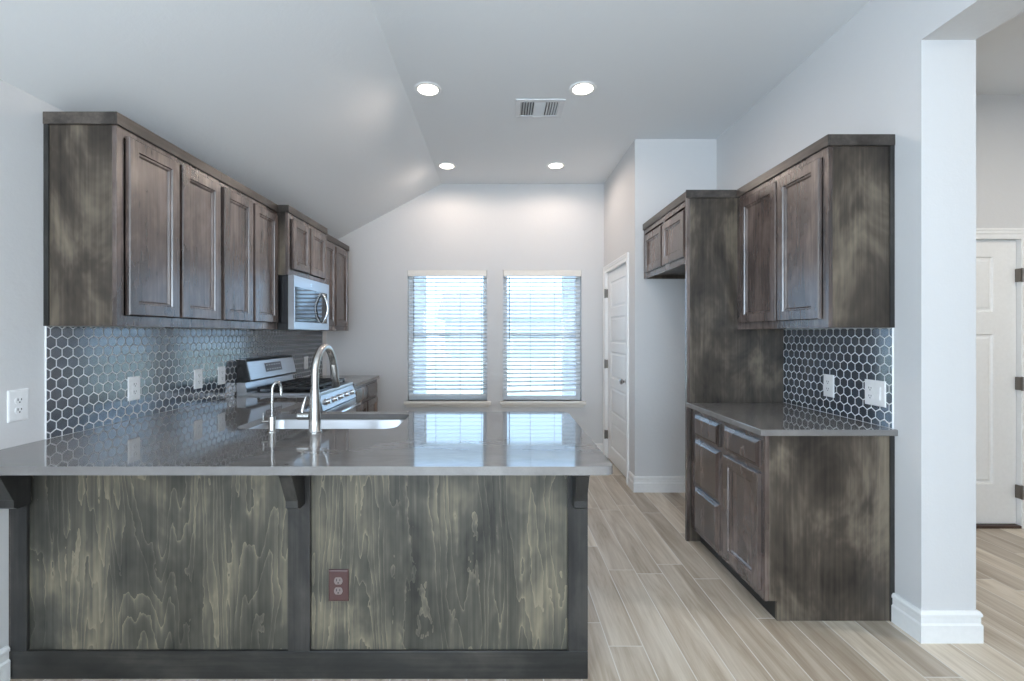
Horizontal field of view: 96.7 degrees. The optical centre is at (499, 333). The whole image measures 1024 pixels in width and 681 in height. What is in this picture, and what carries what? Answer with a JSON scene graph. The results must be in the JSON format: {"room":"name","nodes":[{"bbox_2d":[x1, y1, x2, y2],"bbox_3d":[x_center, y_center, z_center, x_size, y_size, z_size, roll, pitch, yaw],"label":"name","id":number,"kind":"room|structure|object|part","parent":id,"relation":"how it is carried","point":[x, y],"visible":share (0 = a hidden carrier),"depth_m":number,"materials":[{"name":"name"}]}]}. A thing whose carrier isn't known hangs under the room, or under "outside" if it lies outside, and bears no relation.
{"room":"kitchen","nodes":[
{"label":"kitchen","id":0,"kind":"room"},
{"bbox_2d":[0,79,325,648],"bbox_3d":[-1.990,0.108,0.260,0.150,2.470,9.520,0,0,0],"label":"wall","id":1,"kind":"structure","parent":0,"point":[22,330],"depth_m":1.81,"materials":[{"name":"grey paint"}]},
{"bbox_2d":[0,645,9,680],"bbox_3d":[-1.907,1.276,-1.363,0.016,0.135,6.255,0,0,0],"label":"baseboard","id":2,"kind":"structure","parent":1,"relation":"attached to","point":[4,652],"depth_m":1.75,"materials":[{"name":"white wood"}]},
{"bbox_2d":[7,389,28,422],"bbox_3d":[-1.910,0.283,1.806,0.009,0.124,0.078,0,0,0],"label":"wall outlet","id":3,"kind":"object","parent":1,"relation":"attached to","point":[17,400],"visible":1,"depth_m":1.80,"materials":[{"name":"white plastic"}]},
{"bbox_2d":[15,406,23,413],"bbox_3d":[-1.908,0.302,1.806,0.002,0.027,0.033,0,0,0],"label":"receptacle","id":4,"kind":"object","parent":3,"relation":"attached to","point":[18,409],"depth_m":1.81,"materials":[{"name":"white plastic"}]},
{"bbox_2d":[15,397,23,403],"bbox_3d":[-1.908,0.264,1.806,0.002,0.027,0.033,0,0,0],"label":"receptacle","id":5,"kind":"object","parent":3,"relation":"attached to","point":[18,400],"depth_m":1.81,"materials":[{"name":"white plastic"}]},
{"bbox_2d":[43,111,220,327],"bbox_3d":[-1.754,-0.483,2.260,0.321,0.898,0.712,0,0,0],"label":"upper cabinet","id":6,"kind":"object","parent":1,"relation":"attached to","point":[132,218],"visible":1,"depth_m":1.96,"materials":[{"name":"brown wood"}]},
{"bbox_3d":[-1.759,-0.906,2.260,0.312,0.052,0.712,0,0,0],"label":"crown molding","id":7,"kind":"part","parent":6,"relation":"part of","materials":[{"name":"brown wood"}]},
{"bbox_3d":[-1.603,-0.467,2.114,0.019,0.771,0.308,0,0,0],"label":"door","id":8,"kind":"part","parent":6,"relation":"part of","materials":[{"name":"brown wood"}]},
{"bbox_3d":[-1.623,-0.481,2.265,0.019,0.894,0.702,0,0,0],"label":"frame","id":9,"kind":"part","parent":6,"relation":"part of","materials":[{"name":"brown wood"}]},
{"bbox_3d":[-1.603,-0.467,2.444,0.019,0.771,0.312,0,0,0],"label":"door","id":10,"kind":"part","parent":6,"relation":"part of","materials":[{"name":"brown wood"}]},
{"bbox_2d":[45,326,321,438],"bbox_3d":[-1.911,0.204,3.402,0.008,0.477,2.976,0,0,0],"label":"tile backsplash","id":11,"kind":"structure","parent":1,"relation":"attached to","point":[87,369],"depth_m":2.42,"materials":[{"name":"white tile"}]},
{"bbox_2d":[127,376,139,400],"bbox_3d":[-1.902,0.283,2.368,0.009,0.124,0.078,0,0,0],"label":"wall outlet","id":12,"kind":"object","parent":11,"relation":"attached to","point":[133,383],"visible":1,"depth_m":2.36,"materials":[{"name":"white plastic"}]},
{"bbox_2d":[194,369,202,388],"bbox_3d":[-1.902,0.283,2.872,0.009,0.124,0.078,0,0,0],"label":"wall outlet","id":13,"kind":"object","parent":11,"relation":"attached to","point":[198,373],"visible":1,"depth_m":2.87,"materials":[{"name":"white plastic"}]},
{"bbox_2d":[218,366,224,384],"bbox_3d":[-1.902,0.283,3.113,0.009,0.124,0.078,0,0,0],"label":"wall outlet","id":14,"kind":"object","parent":11,"relation":"attached to","point":[221,370],"visible":1,"depth_m":3.11,"materials":[{"name":"white plastic"}]},
{"bbox_2d":[304,356,307,368],"bbox_3d":[-1.902,0.283,4.470,0.009,0.124,0.078,0,0,0],"label":"wall outlet","id":15,"kind":"object","parent":11,"relation":"attached to","point":[306,357],"visible":1,"depth_m":4.46,"materials":[{"name":"white plastic"}]},
{"bbox_2d":[220,172,277,328],"bbox_3d":[-1.754,-0.483,2.953,0.321,0.898,0.672,0,0,0],"label":"upper cabinet","id":16,"kind":"object","parent":1,"relation":"attached to","point":[249,220],"visible":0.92,"depth_m":2.89,"materials":[{"name":"brown wood"}]},
{"bbox_3d":[-1.603,-0.467,2.788,0.019,0.771,0.309,0,0,0],"label":"door","id":17,"kind":"part","parent":16,"relation":"part of","materials":[{"name":"brown wood"}]},
{"bbox_3d":[-1.608,-0.906,2.953,0.010,0.052,0.672,0,0,0],"label":"crown molding","id":18,"kind":"part","parent":16,"relation":"part of","materials":[{"name":"brown wood"}]},
{"bbox_3d":[-1.603,-0.467,3.119,0.019,0.771,0.306,0,0,0],"label":"door","id":19,"kind":"part","parent":16,"relation":"part of","materials":[{"name":"brown wood"}]},
{"bbox_2d":[277,205,327,283],"bbox_3d":[-1.715,-0.680,3.652,0.400,0.503,0.744,0,0,0],"label":"upper cabinet","id":20,"kind":"object","parent":1,"relation":"attached to","point":[302,241],"visible":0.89,"depth_m":3.51,"materials":[{"name":"brown wood"}]},
{"bbox_2d":[248,275,328,329],"bbox_3d":[-1.669,-0.229,3.632,0.472,0.396,0.672,0,0,0],"label":"microwave","id":21,"kind":"object","parent":20,"relation":"attached to","point":[303,303],"visible":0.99,"depth_m":3.44,"materials":[{"name":"silver metal"}]},
{"bbox_3d":[-1.513,-0.231,3.632,0.042,0.393,0.672,0,0,0],"label":"door","id":22,"kind":"part","parent":21,"relation":"part of","materials":[{"name":"metal"}]},
{"bbox_3d":[-1.513,-0.218,3.620,0.038,0.257,0.615,0,0,0],"label":"door glass","id":23,"kind":"part","parent":21,"relation":"part of","materials":[{"name":"black glass"}]},
{"bbox_3d":[-1.465,-0.211,3.813,0.064,0.256,0.023,0,0,0],"label":"handle","id":24,"kind":"part","parent":21,"relation":"part of","materials":[{"name":"metal"}]},
{"bbox_3d":[-1.524,-0.663,3.489,0.019,0.368,0.287,0,0,0],"label":"door","id":25,"kind":"part","parent":20,"relation":"part of","materials":[{"name":"brown wood"}]},
{"bbox_3d":[-1.563,-0.906,3.652,0.078,0.052,0.744,0,0,0],"label":"crown molding","id":26,"kind":"part","parent":20,"relation":"part of","materials":[{"name":"brown wood"}]},
{"bbox_3d":[-1.524,-0.663,3.808,0.019,0.368,0.313,0,0,0],"label":"door","id":27,"kind":"part","parent":20,"relation":"part of","materials":[{"name":"brown wood"}]},
{"bbox_2d":[320,234,348,330],"bbox_3d":[-1.754,-0.483,4.434,0.321,0.898,0.820,0,0,0],"label":"upper cabinet","id":28,"kind":"object","parent":1,"relation":"attached to","point":[337,251],"visible":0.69,"depth_m":4.52,"materials":[{"name":"brown wood"}]},
{"bbox_3d":[-1.603,-0.467,4.232,0.019,0.771,0.345,0,0,0],"label":"door","id":29,"kind":"part","parent":28,"relation":"part of","materials":[{"name":"brown wood"}]},
{"bbox_3d":[-1.608,-0.906,4.434,0.010,0.052,0.820,0,0,0],"label":"crown molding","id":30,"kind":"part","parent":28,"relation":"part of","materials":[{"name":"brown wood"}]},
{"bbox_3d":[-1.603,-0.467,4.612,0.019,0.771,0.355,0,0,0],"label":"door","id":31,"kind":"part","parent":28,"relation":"part of","materials":[{"name":"brown wood"}]},
{"bbox_2d":[265,416,278,432],"bbox_3d":[-1.037,0.408,2.070,0.054,0.070,0.054,0,0,0],"label":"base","id":32,"kind":"object","parent":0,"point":[271,421],"depth_m":2.06,"materials":[{"name":"silver metal"}]},
{"bbox_2d":[308,389,321,433],"bbox_3d":[-0.836,0.345,2.055,0.060,0.195,0.060,0,0,0],"label":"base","id":33,"kind":"object","parent":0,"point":[314,414],"depth_m":2.04,"materials":[{"name":"silver metal"}]},
{"bbox_2d":[326,184,603,442],"bbox_3d":[0.009,-0.232,5.095,4.147,3.150,0.150,0,0,0],"label":"wall","id":34,"kind":"structure","parent":0,"point":[493,228],"depth_m":5.02,"materials":[{"name":"grey paint"}]},
{"bbox_2d":[404,276,490,406],"bbox_3d":[-0.578,0.052,5.070,0.959,1.511,0.190,0,0,0],"label":"window","id":35,"kind":"structure","parent":34,"relation":"in","point":[470,402],"depth_m":5.11,"materials":[{"name":"white plastic"}]},
{"bbox_2d":[408,270,486,395],"bbox_3d":[-0.583,-0.007,5.052,0.871,1.390,0.079,0,0,0],"label":"window blind","id":36,"kind":"object","parent":35,"relation":"attached to","point":[435,273],"visible":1,"depth_m":5.04,"materials":[{"name":"paint"}]},
{"bbox_3d":[-0.714,0.013,5.061,0.002,1.331,0.060,0,0,0],"label":"ladder cord","id":37,"kind":"part","parent":36,"relation":"part of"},
{"bbox_3d":[-0.583,0.677,5.061,0.859,0.022,0.053,0,0,0],"label":"rail","id":38,"kind":"part","parent":36,"relation":"part of","materials":[{"name":"white plastic"}]},
{"bbox_3d":[-0.442,0.013,5.061,0.002,1.331,0.060,0,0,0],"label":"ladder cord","id":39,"kind":"part","parent":36,"relation":"part of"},
{"bbox_3d":[-0.204,0.013,5.061,0.002,1.331,0.060,0,0,0],"label":"ladder cord","id":40,"kind":"part","parent":36,"relation":"part of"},
{"bbox_3d":[-0.578,0.759,5.040,0.959,0.042,0.130,0,0,0],"label":"sill","id":41,"kind":"part","parent":35,"relation":"part of","materials":[{"name":"paint"}]},
{"bbox_3d":[-0.583,-0.327,5.151,0.835,0.709,0.024,0,0,0],"label":"sash","id":42,"kind":"part","parent":35,"relation":"part of","materials":[{"name":"white plastic"}]},
{"bbox_3d":[-0.583,0.349,5.123,0.835,0.733,0.024,0,0,0],"label":"sash","id":43,"kind":"part","parent":35,"relation":"part of","materials":[{"name":"white plastic"}]},
{"bbox_2d":[500,276,585,406],"bbox_3d":[0.471,0.052,5.070,0.947,1.511,0.190,0,0,0],"label":"window","id":44,"kind":"structure","parent":34,"relation":"in","point":[511,400],"depth_m":5.11,"materials":[{"name":"white plastic"}]},
{"bbox_3d":[0.467,-0.327,5.151,0.823,0.709,0.024,0,0,0],"label":"sash","id":45,"kind":"part","parent":44,"relation":"part of","materials":[{"name":"glass"}]},
{"bbox_3d":[0.467,0.349,5.123,0.823,0.733,0.024,0,0,0],"label":"sash","id":46,"kind":"part","parent":44,"relation":"part of","materials":[{"name":"white plastic"}]},
{"bbox_2d":[503,270,580,392],"bbox_3d":[0.467,-0.024,5.052,0.859,1.356,0.079,0,0,0],"label":"window blind","id":47,"kind":"object","parent":44,"relation":"attached to","point":[530,273],"visible":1,"depth_m":5.04,"materials":[{"name":"paint"}]},
{"bbox_3d":[0.336,-0.010,5.061,0.002,1.286,0.060,0,0,0],"label":"ladder cord","id":48,"kind":"part","parent":47,"relation":"part of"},
{"bbox_3d":[0.467,0.632,5.061,0.847,0.044,0.053,0,0,0],"label":"rail","id":49,"kind":"part","parent":47,"relation":"part of","materials":[{"name":"white plastic"}]},
{"bbox_3d":[0.471,0.759,5.040,0.947,0.042,0.130,0,0,0],"label":"sill","id":50,"kind":"part","parent":44,"relation":"part of","materials":[{"name":"paint"}]},
{"bbox_2d":[595,443,602,451],"bbox_3d":[-0.385,1.276,5.012,3.061,0.135,0.016,0,0,0],"label":"baseboard","id":51,"kind":"structure","parent":34,"relation":"attached to","point":[599,445],"depth_m":5.01,"materials":[{"name":"white wood"}]},
{"bbox_2d":[0,0,1023,239],"bbox_3d":[1.393,-1.392,0.260,6.615,0.830,9.520,0,0,0],"label":"ceiling","id":52,"kind":"structure","parent":0,"point":[314,107],"depth_m":2.64,"materials":[{"name":"white paint"}]},
{"bbox_2d":[414,82,440,96],"bbox_3d":[-0.487,-1.653,3.077,0.182,0.008,0.182,0,0,0],"label":"recessed light","id":53,"kind":"object","parent":52,"relation":"in","point":[429,89],"visible":1,"depth_m":3.07,"materials":[{"name":"white plastic"}]},
{"bbox_2d":[418,84,437,94],"bbox_3d":[-0.487,-1.654,3.077,0.136,0.004,0.136,0,0,0],"label":"diffuser","id":54,"kind":"object","parent":53,"relation":"attached to","point":[423,89],"depth_m":3.07,"materials":[{"name":"white plastic"}]},
{"bbox_2d":[438,162,455,169],"bbox_3d":[-0.523,-1.653,4.480,0.182,0.008,0.182,0,0,0],"label":"recessed light","id":55,"kind":"object","parent":52,"relation":"in","point":[444,165],"visible":1,"depth_m":4.46,"materials":[{"name":"white plastic"}]},
{"bbox_2d":[440,164,453,168],"bbox_3d":[-0.523,-1.654,4.480,0.136,0.004,0.136,0,0,0],"label":"diffuser","id":56,"kind":"object","parent":55,"relation":"attached to","point":[443,166],"depth_m":4.49,"materials":[{"name":"white plastic"}]},
{"bbox_2d":[515,99,565,117],"bbox_3d":[0.287,-1.651,3.340,0.349,0.011,0.270,0,0,0],"label":"ceiling vent","id":57,"kind":"object","parent":52,"relation":"in","point":[525,108],"visible":1,"depth_m":3.33,"materials":[{"name":"white metal"}]},
{"bbox_2d":[547,162,564,168],"bbox_3d":[0.549,-1.653,4.470,0.182,0.008,0.182,0,0,0],"label":"recessed light","id":58,"kind":"object","parent":52,"relation":"in","point":[553,165],"visible":1,"depth_m":4.46,"materials":[{"name":"white plastic"}]},
{"bbox_2d":[549,163,562,167],"bbox_3d":[0.549,-1.654,4.470,0.136,0.004,0.136,0,0,0],"label":"diffuser","id":59,"kind":"object","parent":58,"relation":"attached to","point":[551,165],"depth_m":4.46,"materials":[{"name":"white plastic"}]},
{"bbox_2d":[569,81,596,95],"bbox_3d":[0.559,-1.653,3.070,0.182,0.008,0.182,0,0,0],"label":"recessed light","id":60,"kind":"object","parent":52,"relation":"in","point":[582,88],"visible":1,"depth_m":3.06,"materials":[{"name":"white plastic"}]},
{"bbox_2d":[573,84,592,94],"bbox_3d":[0.559,-1.654,3.070,0.136,0.004,0.136,0,0,0],"label":"diffuser","id":61,"kind":"object","parent":60,"relation":"attached to","point":[582,89],"depth_m":3.07,"materials":[{"name":"white plastic"}]},
{"bbox_2d":[10,458,1023,680],"bbox_3d":[1.367,1.373,0.285,6.865,0.060,9.770,0,0,0],"label":"floor","id":62,"kind":"structure","parent":0,"point":[662,606],"depth_m":2.12,"materials":[{"name":"brown wood"}]},
{"bbox_2d":[0,475,589,678],"bbox_3d":[-0.785,0.908,2.083,2.255,0.870,0.945,0,0,0],"label":"base cabinet","id":63,"kind":"object","parent":62,"relation":"on","point":[111,576],"visible":0.7,"depth_m":1.78,"materials":[{"name":"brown wood"}]},
{"bbox_3d":[-1.334,0.858,1.788,1.056,0.770,0.010,0,0,0],"label":"panel","id":64,"kind":"part","parent":63,"relation":"part of","materials":[{"name":"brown wood"}]},
{"bbox_3d":[-0.781,1.289,1.776,2.247,0.108,0.013,0,0,0],"label":"rail","id":65,"kind":"part","parent":63,"relation":"part of","materials":[{"name":"brown wood"}]},
{"bbox_2d":[0,396,612,474],"bbox_3d":[-0.765,0.458,2.397,2.298,0.030,1.751,0,0,0],"label":"countertop","id":66,"kind":"structure","parent":63,"relation":"on","point":[215,437],"depth_m":1.78,"materials":[{"name":"grey stone"}]},
{"bbox_2d":[261,381,282,432],"bbox_3d":[-1.039,0.329,2.069,0.087,0.227,0.054,0,0,-19],"label":"tap","id":67,"kind":"object","parent":66,"relation":"on","point":[271,421],"visible":1,"depth_m":2.06,"materials":[{"name":"silver metal"}]},
{"bbox_3d":[-1.024,0.294,2.085,0.014,0.157,0.053,0,0,39],"label":"spout","id":68,"kind":"part","parent":67,"relation":"part of","materials":[{"name":"silver metal"}]},
{"bbox_2d":[296,344,339,433],"bbox_3d":[-0.860,0.244,2.169,0.108,0.397,0.289,0,0,0],"label":"kitchen faucet","id":69,"kind":"object","parent":66,"relation":"on","point":[314,414],"visible":1,"depth_m":2.05,"materials":[{"name":"silver metal"}]},
{"bbox_3d":[-0.889,0.319,2.061,0.015,0.074,0.030,0,0,38],"label":"lever","id":70,"kind":"part","parent":69,"relation":"part of","materials":[{"name":"silver metal"}]},
{"bbox_2d":[249,419,403,428],"bbox_3d":[-0.874,0.579,2.322,0.803,0.210,0.435,0,0,0],"label":"sink","id":71,"kind":"object","parent":66,"relation":"in","point":[283,423],"visible":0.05,"depth_m":2.52,"materials":[{"name":"metal"}]},
{"bbox_2d":[329,569,348,600],"bbox_3d":[-0.631,0.983,1.778,0.078,0.124,0.009,0,0,0],"label":"wall outlet","id":72,"kind":"object","parent":63,"relation":"attached to","point":[338,578],"visible":1,"depth_m":1.78,"materials":[{"name":"brown plastic"}]},
{"bbox_2d":[334,587,342,594],"bbox_3d":[-0.631,1.002,1.775,0.033,0.027,0.002,0,0,0],"label":"receptacle","id":73,"kind":"object","parent":72,"relation":"attached to","point":[337,590],"depth_m":1.77,"materials":[{"name":"grey plastic"}]},
{"bbox_2d":[334,577,342,584],"bbox_3d":[-0.631,0.964,1.775,0.033,0.027,0.002,0,0,0],"label":"receptacle","id":74,"kind":"object","parent":72,"relation":"attached to","point":[337,580],"depth_m":1.77,"materials":[{"name":"grey plastic"}]},
{"bbox_3d":[-0.237,0.858,1.788,1.043,0.770,0.010,0,0,0],"label":"panel","id":75,"kind":"part","parent":63,"relation":"part of","materials":[{"name":"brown wood"}]},
{"bbox_2d":[236,355,360,411],"bbox_3d":[-1.560,0.763,3.663,0.686,1.160,0.761,0,0,0],"label":"gas range","id":76,"kind":"object","parent":62,"relation":"on","point":[256,376],"visible":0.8,"depth_m":3.51,"materials":[{"name":"silver metal"}]},
{"bbox_2d":[236,382,352,395],"bbox_3d":[-1.605,0.436,3.663,0.597,0.022,0.761,0,0,0],"label":"cooktop","id":77,"kind":"object","parent":76,"relation":"in","point":[326,390],"depth_m":3.36,"materials":[{"name":"metal"}]},
{"bbox_3d":[-1.276,0.504,3.385,0.041,0.051,0.052,0,0,0],"label":"knob","id":78,"kind":"part","parent":76,"relation":"part of","materials":[{"name":"metal"}]},
{"bbox_3d":[-1.276,0.504,3.524,0.041,0.051,0.052,0,0,0],"label":"knob","id":79,"kind":"part","parent":76,"relation":"part of","materials":[{"name":"metal"}]},
{"bbox_3d":[-1.298,0.504,3.663,0.040,0.108,0.753,0,0,0],"label":"control panel","id":80,"kind":"part","parent":76,"relation":"part of","materials":[{"name":"metal"}]},
{"bbox_3d":[-1.297,0.858,3.663,0.042,0.581,0.749,0,0,0],"label":"oven door","id":81,"kind":"part","parent":76,"relation":"part of","materials":[{"name":"metal"}]},
{"bbox_3d":[-1.246,0.608,3.663,0.059,0.027,0.661,0,0,0],"label":"handle","id":82,"kind":"part","parent":76,"relation":"part of","materials":[{"name":"metal"}]},
{"bbox_2d":[289,404,309,411],"bbox_3d":[-1.604,0.908,2.937,0.622,0.870,0.670,0,0,0],"label":"base cabinet","id":83,"kind":"object","parent":62,"relation":"on","point":[306,408],"visible":0.02,"depth_m":3.02,"materials":[{"name":"brown wood"}]},
{"bbox_2d":[354,379,377,411],"bbox_3d":[-1.604,0.908,4.450,0.622,0.870,0.800,0,0,0],"label":"base cabinet","id":84,"kind":"object","parent":62,"relation":"on","point":[366,393],"visible":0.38,"depth_m":4.47,"materials":[{"name":"brown wood"}]},
{"bbox_2d":[319,375,378,386],"bbox_3d":[-1.603,0.458,4.461,0.625,0.030,0.822,0,0,0],"label":"countertop","id":85,"kind":"structure","parent":84,"relation":"on","point":[357,380],"depth_m":4.63,"materials":[{"name":"grey stone"}]},
{"bbox_3d":[-1.302,0.569,4.260,0.019,0.132,0.350,0,0,0],"label":"drawer","id":86,"kind":"part","parent":84,"relation":"part of","materials":[{"name":"brown wood"}]},
{"bbox_3d":[-1.302,0.938,4.260,0.019,0.554,0.350,0,0,0],"label":"door","id":87,"kind":"part","parent":84,"relation":"part of","materials":[{"name":"brown wood"}]},
{"bbox_3d":[-1.302,0.569,4.640,0.019,0.132,0.350,0,0,0],"label":"drawer","id":88,"kind":"part","parent":84,"relation":"part of","materials":[{"name":"brown wood"}]},
{"bbox_3d":[-1.302,0.938,4.640,0.019,0.554,0.350,0,0,0],"label":"door","id":89,"kind":"part","parent":84,"relation":"part of","materials":[{"name":"brown wood"}]},
{"bbox_2d":[685,190,783,540],"bbox_3d":[1.522,0.205,2.955,0.641,2.275,0.034,0,0,0],"label":"panel","id":90,"kind":"object","parent":62,"relation":"on","point":[724,362],"visible":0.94,"depth_m":2.95,"materials":[{"name":"brown wood"}]},
{"bbox_3d":[1.365,-0.906,2.943,0.326,0.052,0.010,0,0,0],"label":"crown molding","id":91,"kind":"part","parent":90,"relation":"part of","materials":[{"name":"brown wood"}]},
{"bbox_2d":[691,409,894,621],"bbox_3d":[1.532,0.908,2.535,0.622,0.870,0.822,0,0,0],"label":"base cabinet","id":92,"kind":"object","parent":62,"relation":"on","point":[805,524],"visible":0.88,"depth_m":2.13,"materials":[{"name":"brown wood"}]},
{"bbox_3d":[1.230,1.093,2.715,0.019,0.261,0.310,0,0,0],"label":"drawer","id":93,"kind":"part","parent":92,"relation":"part of","materials":[{"name":"brown wood"}]},
{"bbox_3d":[1.230,0.802,2.715,0.019,0.281,0.310,0,0,0],"label":"drawer","id":94,"kind":"part","parent":92,"relation":"part of","materials":[{"name":"brown wood"}]},
{"bbox_3d":[1.230,0.572,2.715,0.019,0.130,0.310,0,0,0],"label":"drawer","id":95,"kind":"part","parent":92,"relation":"part of","materials":[{"name":"brown wood"}]},
{"bbox_3d":[1.250,0.862,2.538,0.020,0.777,0.816,0,0,0],"label":"frame","id":96,"kind":"part","parent":92,"relation":"part of","materials":[{"name":"brown wood"}]},
{"bbox_3d":[1.230,0.939,2.327,0.019,0.552,0.334,0,0,0],"label":"door","id":97,"kind":"part","parent":92,"relation":"part of","materials":[{"name":"brown wood"}]},
{"bbox_3d":[1.230,0.569,2.327,0.019,0.128,0.334,0,0,0],"label":"drawer","id":98,"kind":"part","parent":92,"relation":"part of","materials":[{"name":"brown wood"}]},
{"bbox_2d":[687,402,897,435],"bbox_3d":[1.525,0.458,2.526,0.636,0.030,0.844,0,0,0],"label":"countertop","id":99,"kind":"structure","parent":92,"relation":"on","point":[759,418],"depth_m":2.33,"materials":[{"name":"grey stone"}]},
{"bbox_3d":[1.552,0.908,2.138,0.583,0.870,0.016,0,0,0],"label":"panel","id":100,"kind":"part","parent":92,"relation":"part of","materials":[{"name":"brown wood"}]},
{"bbox_2d":[604,145,630,470],"bbox_3d":[1.197,-0.152,4.495,0.100,3.010,1.050,0,0,0],"label":"wall","id":101,"kind":"structure","parent":0,"point":[617,188],"depth_m":4.33,"materials":[{"name":"grey paint"}]},
{"bbox_2d":[603,252,628,484],"bbox_3d":[1.174,0.308,4.515,0.146,2.070,0.950,0,0,0],"label":"door","id":102,"kind":"structure","parent":101,"relation":"in","point":[616,273],"depth_m":4.60,"materials":[{"name":"white wood"}]},
{"bbox_2d":[631,139,716,475],"bbox_3d":[1.495,-0.157,3.920,0.696,3.000,0.100,0,0,0],"label":"wall","id":103,"kind":"structure","parent":0,"point":[662,170],"depth_m":3.87,"materials":[{"name":"grey paint"}]},
{"bbox_2d":[628,471,684,492],"bbox_3d":[1.486,1.276,3.936,0.711,0.135,0.164,0,0,0],"label":"baseboard","id":104,"kind":"structure","parent":103,"relation":"attached to","point":[637,484],"depth_m":3.85,"materials":[{"name":"white wood"}]},
{"bbox_2d":[717,0,1023,609],"bbox_3d":[1.962,-0.157,-0.265,0.239,3.000,8.470,0,0,0],"label":"wall","id":105,"kind":"structure","parent":0,"point":[906,69],"depth_m":1.99,"materials":[{"name":"grey paint"}]},
{"bbox_2d":[643,192,684,278],"bbox_3d":[1.523,-0.700,3.420,0.640,0.464,0.896,0,0,0],"label":"upper cabinet","id":106,"kind":"object","parent":105,"relation":"attached to","point":[664,233],"visible":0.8,"depth_m":3.37,"materials":[{"name":"brown wood"}]},
{"bbox_3d":[1.212,-0.663,3.605,0.019,0.308,0.400,0,0,0],"label":"door","id":107,"kind":"part","parent":106,"relation":"part of","materials":[{"name":"brown wood"}]},
{"bbox_3d":[1.217,-0.906,3.420,0.010,0.052,0.896,0,0,0],"label":"crown molding","id":108,"kind":"part","parent":106,"relation":"part of","materials":[{"name":"brown wood"}]},
{"bbox_3d":[1.212,-0.663,3.188,0.019,0.308,0.395,0,0,0],"label":"door","id":109,"kind":"part","parent":106,"relation":"part of","materials":[{"name":"brown wood"}]},
{"bbox_2d":[736,134,894,328],"bbox_3d":[1.681,-0.481,2.534,0.324,0.902,0.828,0,0,0],"label":"upper cabinet","id":110,"kind":"object","parent":105,"relation":"attached to","point":[816,229],"visible":1,"depth_m":2.16,"materials":[{"name":"brown wood"}]},
{"bbox_3d":[1.528,-0.457,2.699,0.019,0.771,0.373,0,0,0],"label":"door","id":111,"kind":"part","parent":110,"relation":"part of","materials":[{"name":"brown wood"}]},
{"bbox_3d":[1.548,-0.479,2.539,0.019,0.898,0.817,0,0,0],"label":"frame","id":112,"kind":"part","parent":110,"relation":"part of","materials":[{"name":"brown wood"}]},
{"bbox_3d":[1.528,-0.457,2.336,0.019,0.771,0.328,0,0,0],"label":"door","id":113,"kind":"part","parent":110,"relation":"part of","materials":[{"name":"brown wood"}]},
{"bbox_3d":[1.685,-0.906,2.534,0.315,0.052,0.828,0,0,0],"label":"crown molding","id":114,"kind":"part","parent":110,"relation":"part of","materials":[{"name":"brown wood"}]},
{"bbox_2d":[783,328,893,428],"bbox_3d":[1.839,0.207,2.539,0.008,0.472,0.818,0,0,0],"label":"tile backsplash","id":115,"kind":"structure","parent":105,"relation":"attached to","point":[853,356],"depth_m":2.44,"materials":[{"name":"white tile"}]},
{"bbox_2d":[824,374,833,397],"bbox_3d":[1.830,0.288,2.536,0.009,0.124,0.078,0,0,0],"label":"wall outlet","id":116,"kind":"object","parent":115,"relation":"attached to","point":[828,379],"visible":1,"depth_m":2.53,"materials":[{"name":"white plastic"}]},
{"bbox_2d":[865,379,885,407],"bbox_3d":[1.829,0.288,2.223,0.012,0.124,0.122,0,0,0],"label":"wall outlet","id":117,"kind":"object","parent":115,"relation":"attached to","point":[875,390],"visible":1,"depth_m":2.21,"materials":[{"name":"white plastic"}]},
{"bbox_2d":[891,593,983,643],"bbox_3d":[1.962,1.276,2.552,0.271,0.135,1.156,0,0,0],"label":"baseboard","id":118,"kind":"structure","parent":105,"relation":"attached to","point":[925,626],"depth_m":1.98,"materials":[{"name":"white wood"}]},
{"bbox_2d":[976,95,1023,227],"bbox_3d":[3.391,-0.152,3.210,2.618,3.010,0.120,0,0,0],"label":"wall","id":119,"kind":"structure","parent":0,"point":[999,118],"depth_m":3.15,"materials":[{"name":"grey paint"}]},
{"bbox_2d":[976,228,1023,528],"bbox_3d":[3.195,0.307,3.188,0.954,2.072,0.164,0,0,0],"label":"door","id":120,"kind":"structure","parent":119,"relation":"in","point":[999,251],"depth_m":3.17,"materials":[{"name":"white wood"}]},
{"label":"outside","id":121,"kind":"structure","parent":0,"visible":0},
{"bbox_2d":[427,347,561,394],"bbox_3d":[0.000,1.518,32.590,60.000,0.150,54.820,0,0,0],"label":"ground","id":122,"kind":"structure","parent":121,"point":[508,371],"depth_m":14.76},
{"bbox_2d":[437,293,561,356],"bbox_3d":[3.000,-0.757,32.500,14.000,4.400,8.200,0,0,0],"label":"house","id":123,"kind":"structure","parent":122,"relation":"on","point":[444,296],"depth_m":29.00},
{"bbox_3d":[0.200,1.413,7.690,6.800,0.060,5.020,0,0,0],"label":"patio slab","id":124,"kind":"object","parent":122,"relation":"on","visible":0},
{"bbox_2d":[414,276,426,393],"bbox_3d":[-1.700,-0.027,9.600,0.360,2.820,0.360,0,0,0],"label":"patio column","id":125,"kind":"structure","parent":124,"relation":"on","point":[415,280],"depth_m":9.47,"materials":[{"name":"brick"}]},
{"bbox_2d":[562,276,574,394],"bbox_3d":[1.450,-0.027,9.600,0.360,2.820,0.360,0,0,0],"label":"patio column","id":126,"kind":"structure","parent":124,"relation":"on","point":[563,280],"depth_m":9.47,"materials":[{"name":"brick"}]}
]}

